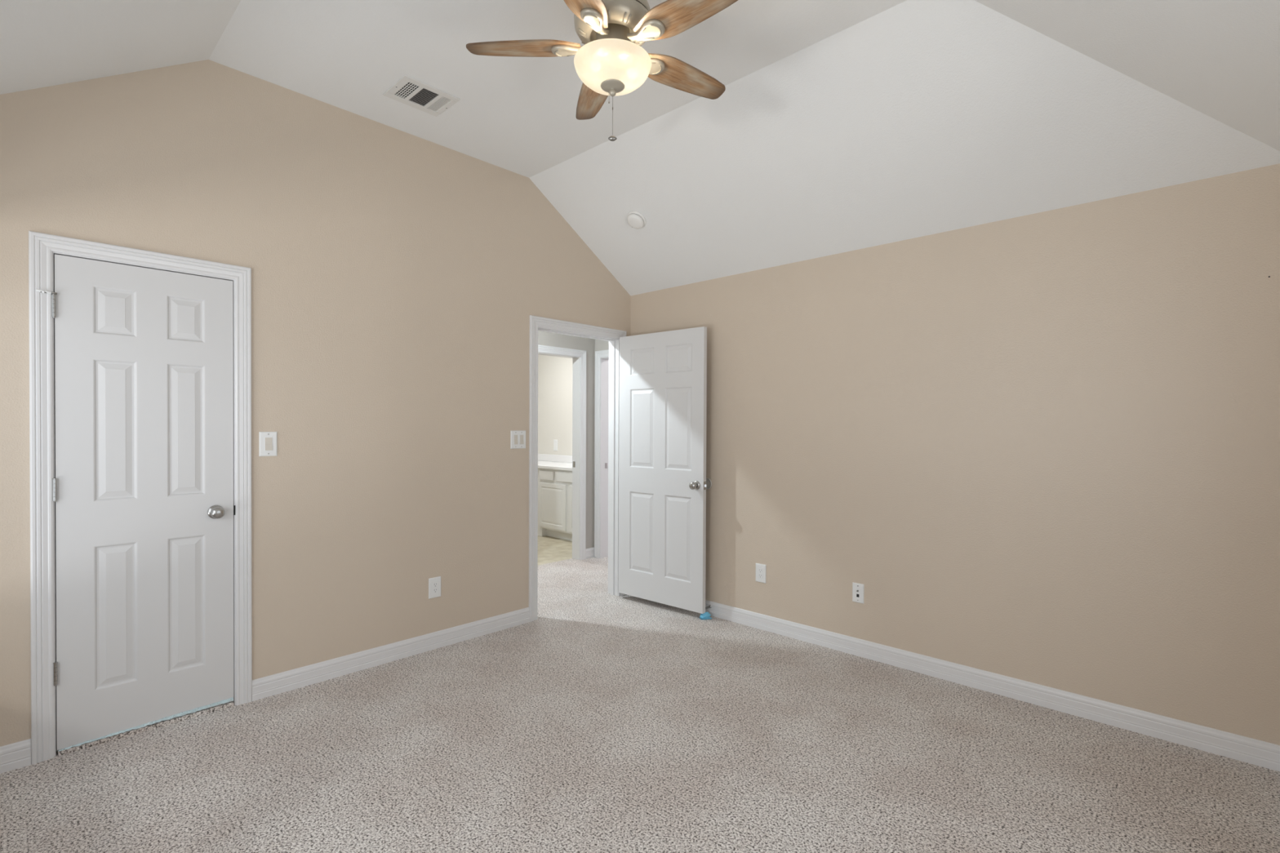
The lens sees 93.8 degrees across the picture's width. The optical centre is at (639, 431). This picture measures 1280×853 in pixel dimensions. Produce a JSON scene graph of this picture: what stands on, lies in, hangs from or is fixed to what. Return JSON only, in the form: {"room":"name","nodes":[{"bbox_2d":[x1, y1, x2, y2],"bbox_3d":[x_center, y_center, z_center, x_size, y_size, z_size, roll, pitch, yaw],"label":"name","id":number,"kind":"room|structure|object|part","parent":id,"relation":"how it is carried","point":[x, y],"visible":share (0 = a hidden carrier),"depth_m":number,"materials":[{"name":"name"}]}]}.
{"room":"empty bedroom","nodes":[
{"label":"empty bedroom","id":0,"kind":"room"},
{"bbox_2d":[0,59,631,746],"bbox_3d":[-1.494,-0.210,3.506,0.115,3.097,3.992,1,1,43],"label":"wall","id":1,"kind":"structure","parent":0,"point":[398,277],"depth_m":3.24,"materials":[{"name":"beige paint"}]},
{"bbox_2d":[0,738,31,773],"bbox_3d":[-2.600,1.294,2.264,0.014,0.101,0.417,1,1,43],"label":"baseboard","id":2,"kind":"structure","parent":1,"relation":"attached to","point":[17,755],"depth_m":2.38,"materials":[{"name":"white paint"}]},
{"bbox_2d":[35,253,235,750],"bbox_3d":[-2.200,0.296,2.665,0.097,2.047,0.683,1,1,43],"label":"door","id":3,"kind":"structure","parent":1,"relation":"in","point":[143,482],"depth_m":2.66,"materials":[{"name":"white paint"}]},
{"bbox_2d":[58,697,233,751],"bbox_3d":[-2.194,1.313,2.699,0.007,0.024,0.612,1,1,43],"label":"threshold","id":4,"kind":"object","parent":3,"relation":"attached to","point":[180,714],"visible":1,"depth_m":2.73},
{"bbox_3d":[-2.005,0.387,2.841,0.054,0.056,0.056,1,1,43],"label":"knob","id":5,"kind":"part","parent":3,"relation":"part of","materials":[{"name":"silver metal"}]},
{"bbox_2d":[28,230,252,764],"bbox_3d":[-2.223,0.269,2.719,0.116,2.146,0.769,1,1,43],"label":"door frame","id":6,"kind":"structure","parent":1,"relation":"attached to","point":[42,247],"depth_m":2.46,"materials":[{"name":"white paint"}]},
{"bbox_2d":[258,431,277,456],"bbox_3d":[-1.873,0.065,3.019,0.012,0.124,0.080,1,1,43],"label":"light switch","id":7,"kind":"object","parent":1,"relation":"attached to","point":[268,441],"visible":1,"depth_m":3.02,"materials":[{"name":"white plastic"}]},
{"bbox_2d":[252,607,529,701],"bbox_3d":[-1.352,1.288,3.583,0.014,0.101,1.677,1,1,43],"label":"baseboard","id":8,"kind":"structure","parent":1,"relation":"attached to","point":[284,682],"depth_m":3.43,"materials":[{"name":"white paint"}]},
{"bbox_2d":[428,576,440,599],"bbox_3d":[-1.259,0.962,3.681,0.008,0.125,0.081,1,1,43],"label":"wall outlet","id":9,"kind":"object","parent":1,"relation":"attached to","point":[434,584],"visible":1,"depth_m":3.68,"materials":[{"name":"white plastic"}]},
{"bbox_2d":[432,581,438,593],"bbox_3d":[-1.258,0.962,3.679,0.002,0.069,0.035,1,1,43],"label":"receptacle","id":10,"kind":"object","parent":9,"relation":"attached to","point":[435,584],"depth_m":3.68,"materials":[{"name":"grey plastic"}]},
{"bbox_2d":[510,430,525,448],"bbox_3d":[-0.834,0.059,4.116,0.012,0.124,0.124,1,1,43],"label":"light switch","id":11,"kind":"object","parent":1,"relation":"attached to","point":[517,437],"visible":1,"depth_m":4.11,"materials":[{"name":"white plastic"}]},
{"bbox_3d":[-0.850,0.059,4.098,0.001,0.069,0.035,1,1,43],"label":"switch frame","id":12,"kind":"part","parent":11,"relation":"part of","materials":[{"name":"white plastic"}]},
{"bbox_3d":[-0.817,0.058,4.133,0.001,0.069,0.035,1,1,43],"label":"switch frame","id":13,"kind":"part","parent":11,"relation":"part of","materials":[{"name":"white plastic"}]},
{"bbox_2d":[528,315,626,622],"bbox_3d":[-0.491,0.261,4.572,0.149,2.143,0.949,1,1,43],"label":"door frame","id":14,"kind":"structure","parent":1,"relation":"attached to","point":[537,323],"depth_m":4.48,"materials":[{"name":"white paint"}]},
{"bbox_3d":[-0.539,0.261,4.618,0.017,2.143,0.949,1,1,43],"label":"casing","id":15,"kind":"part","parent":14,"relation":"part of","materials":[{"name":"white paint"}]},
{"bbox_2d":[618,326,706,613],"bbox_3d":[0.151,0.275,4.516,0.838,2.034,0.159,1,1,41],"label":"door","id":16,"kind":"structure","parent":14,"relation":"attached to","point":[663,375],"depth_m":4.47,"materials":[{"name":"white paint"}]},
{"bbox_3d":[0.380,0.388,4.249,0.056,0.056,0.054,1,1,41],"label":"knob","id":17,"kind":"part","parent":16,"relation":"part of","materials":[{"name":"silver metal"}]},
{"bbox_2d":[537,354,573,455],"bbox_3d":[-0.951,0.080,8.014,2.880,2.440,0.100,1,1,43],"label":"wall","id":18,"kind":"structure","parent":0,"point":[554,373],"depth_m":8.14,"materials":[{"name":"white paint"}]},
{"bbox_2d":[537,453,572,462],"bbox_3d":[-0.913,0.371,7.895,2.605,0.095,0.021,1,1,43],"label":"backsplash","id":19,"kind":"structure","parent":18,"relation":"attached to","point":[543,457],"depth_m":8.10,"materials":[{"name":"white stone"}]},
{"bbox_2d":[553,440,557,450],"bbox_3d":[-1.145,0.192,8.124,0.085,0.150,0.008,1,1,43],"label":"light switch","id":20,"kind":"object","parent":18,"relation":"attached to","point":[555,442],"visible":1,"depth_m":8.12,"materials":[{"name":"white plastic"}]},
{"bbox_2d":[537,331,595,549],"bbox_3d":[-1.509,0.102,5.248,0.115,2.440,3.115,1,1,43],"label":"wall","id":21,"kind":"structure","parent":0,"point":[547,339],"depth_m":6.20,"materials":[{"name":"grey paint"}]},
{"bbox_2d":[537,344,586,559],"bbox_3d":[-0.914,0.248,5.866,0.132,2.143,0.914,1,1,43],"label":"door frame","id":22,"kind":"structure","parent":21,"relation":"attached to","point":[579,364],"depth_m":6.13,"materials":[{"name":"white paint"}]},
{"bbox_2d":[585,547,594,559],"bbox_3d":[-0.519,1.267,6.215,0.014,0.101,0.128,1,1,43],"label":"baseboard","id":23,"kind":"structure","parent":21,"relation":"attached to","point":[589,553],"depth_m":6.21,"materials":[{"name":"white paint"}]},
{"bbox_2d":[594,339,608,438],"bbox_3d":[0.002,0.103,5.883,1.205,2.440,0.115,1,1,43],"label":"wall","id":24,"kind":"structure","parent":0,"point":[600,345],"depth_m":6.20,"materials":[{"name":"grey paint"}]},
{"bbox_2d":[594,349,608,558],"bbox_3d":[-0.084,0.248,5.953,0.952,2.148,0.132,1,1,43],"label":"door frame","id":25,"kind":"structure","parent":24,"relation":"attached to","point":[602,357],"depth_m":6.21,"materials":[{"name":"white paint"}]},
{"bbox_2d":[0,535,1279,852],"bbox_3d":[-0.709,1.347,4.630,8.110,0.069,6.692,1,1,43],"label":"floor","id":26,"kind":"structure","parent":0,"point":[602,722],"depth_m":2.42,"materials":[{"name":"carpet"}]},
{"bbox_2d":[537,468,572,541],"bbox_3d":[-1.112,0.881,7.692,2.605,0.842,0.591,1,1,43],"label":"vanity cabinet","id":27,"kind":"object","parent":26,"relation":"on","point":[554,486],"visible":0.31,"depth_m":7.22,"materials":[{"name":"white paint"}]},
{"bbox_3d":[-1.144,0.541,7.326,0.285,0.117,0.018,1,1,43],"label":"drawer","id":28,"kind":"part","parent":27,"relation":"part of","materials":[{"name":"white paint"}]},
{"bbox_3d":[-1.061,0.907,7.250,0.517,0.547,0.018,1,1,43],"label":"cabinet door","id":29,"kind":"part","parent":27,"relation":"part of","materials":[{"name":"white paint"}]},
{"bbox_2d":[537,453,572,471],"bbox_3d":[-1.113,0.392,7.684,2.605,0.134,0.602,1,1,43],"label":"countertop","id":30,"kind":"structure","parent":27,"relation":"on","point":[557,462],"depth_m":7.90,"materials":[{"name":"white stone"}]},
{"bbox_3d":[-0.825,0.546,7.024,0.525,0.117,0.018,1,1,43],"label":"drawer","id":31,"kind":"part","parent":27,"relation":"part of","materials":[{"name":"white paint"}]},
{"bbox_3d":[-0.616,0.913,6.828,0.585,0.547,0.018,1,1,43],"label":"cabinet door","id":32,"kind":"part","parent":27,"relation":"part of","materials":[{"name":"white paint"}]},
{"bbox_2d":[699,612,711,619],"bbox_3d":[0.466,1.315,4.283,0.088,0.049,0.075,0,1,-12],"label":"wedge","id":33,"kind":"object","parent":26,"relation":"on","point":[705,615],"visible":0.95,"depth_m":4.26,"materials":[{"name":"blue plastic"}]},
{"bbox_2d":[0,0,1279,295],"bbox_3d":[-0.062,-1.432,2.226,3.702,0.695,3.916,1,1,43],"label":"ceiling","id":34,"kind":"structure","parent":0,"point":[836,126],"depth_m":2.72,"materials":[{"name":"white paint"}]},
{"bbox_2d":[382,74,460,116],"bbox_3d":[-1.143,-1.750,3.136,0.254,0.008,0.298,1,1,43],"label":"ceiling vent","id":35,"kind":"object","parent":34,"relation":"in","point":[411,91],"visible":1,"depth_m":3.13,"materials":[{"name":"white metal"}]},
{"bbox_2d":[466,0,737,141],"bbox_3d":[-0.068,-1.405,2.196,1.011,0.672,1.027,1,1,43],"label":"ceiling fan","id":36,"kind":"object","parent":34,"relation":"hanging from","point":[612,60],"visible":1,"depth_m":2.14,"materials":[{"name":"brown wood"}]},
{"bbox_3d":[-0.427,-1.413,2.212,0.420,0.006,0.133,0,11,1],"label":"blade","id":37,"kind":"part","parent":36,"relation":"part of","materials":[{"name":"brown wood"}]},
{"bbox_3d":[-0.209,-1.409,1.894,0.133,0.006,0.420,11,4,19],"label":"blade","id":38,"kind":"part","parent":36,"relation":"part of","materials":[{"name":"brown wood"}]},
{"bbox_3d":[-0.193,-1.415,2.517,0.133,0.006,0.420,-10,3,-16],"label":"blade","id":39,"kind":"part","parent":36,"relation":"part of","materials":[{"name":"brown wood"}]},
{"bbox_3d":[-0.101,-1.164,2.205,0.002,0.146,0.002,1,1,43],"label":"pull chain","id":40,"kind":"part","parent":36,"relation":"part of","materials":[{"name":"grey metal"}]},
{"bbox_3d":[-0.101,-1.078,2.206,0.033,0.018,0.018,0,1,0],"label":"chain pull","id":41,"kind":"part","parent":36,"relation":"part of","materials":[{"name":"grey metal"}]},
{"bbox_3d":[-0.100,-1.312,2.204,0.285,0.085,0.285,1,1,43],"label":"lamp shade","id":42,"kind":"part","parent":36,"relation":"part of","materials":[{"name":"white glass"}]},
{"bbox_3d":[0.160,-1.408,2.003,0.420,0.006,0.133,1,-9,37],"label":"blade","id":43,"kind":"part","parent":36,"relation":"part of","materials":[{"name":"brown wood"}]},
{"bbox_3d":[0.171,-1.412,2.388,0.420,0.006,0.133,0,-9,-35],"label":"blade","id":44,"kind":"part","parent":36,"relation":"part of","materials":[{"name":"brown wood"}]},
{"bbox_2d":[626,210,646,228],"bbox_3d":[-0.025,-1.443,4.103,0.125,0.097,0.138,0,1,-24],"label":"smoke detector","id":45,"kind":"object","parent":34,"relation":"attached to","point":[636,220],"visible":1,"depth_m":4.07,"materials":[{"name":"white plastic"}]},
{"bbox_2d":[630,163,1279,745],"bbox_3d":[1.301,0.118,3.692,3.925,2.460,0.120,1,1,43],"label":"wall","id":46,"kind":"structure","parent":0,"point":[1042,448],"depth_m":2.99,"materials":[{"name":"beige paint"}]},
{"bbox_2d":[706,477,711,489],"bbox_3d":[0.489,0.384,4.374,0.084,0.084,0.007,1,1,43],"label":"bumper cover","id":47,"kind":"object","parent":46,"relation":"attached to","point":[708,482],"visible":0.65,"depth_m":4.36,"materials":[{"name":"grey plastic"}]},
{"bbox_2d":[755,563,766,583],"bbox_3d":[0.819,0.965,4.065,0.081,0.125,0.008,1,1,43],"label":"wall outlet","id":48,"kind":"object","parent":46,"relation":"attached to","point":[761,569],"visible":1,"depth_m":4.06,"materials":[{"name":"white plastic"}]},
{"bbox_2d":[758,568,762,578],"bbox_3d":[0.817,0.965,4.063,0.035,0.069,0.002,1,1,43],"label":"receptacle","id":49,"kind":"object","parent":48,"relation":"attached to","point":[760,570],"depth_m":4.06,"materials":[{"name":"white plastic"}]},
{"bbox_2d":[852,582,864,604],"bbox_3d":[1.308,0.974,3.597,0.071,0.116,0.016,1,1,43],"label":"cable jack","id":50,"kind":"object","parent":46,"relation":"attached to","point":[858,589],"visible":1,"depth_m":3.60,"materials":[{"name":"white plastic"}]},
{"bbox_2d":[705,600,1279,772],"bbox_3d":[1.248,1.298,3.656,3.690,0.101,0.014,1,1,43],"label":"baseboard","id":51,"kind":"structure","parent":46,"relation":"attached to","point":[1230,745],"depth_m":2.98,"materials":[{"name":"white paint"}]}
]}

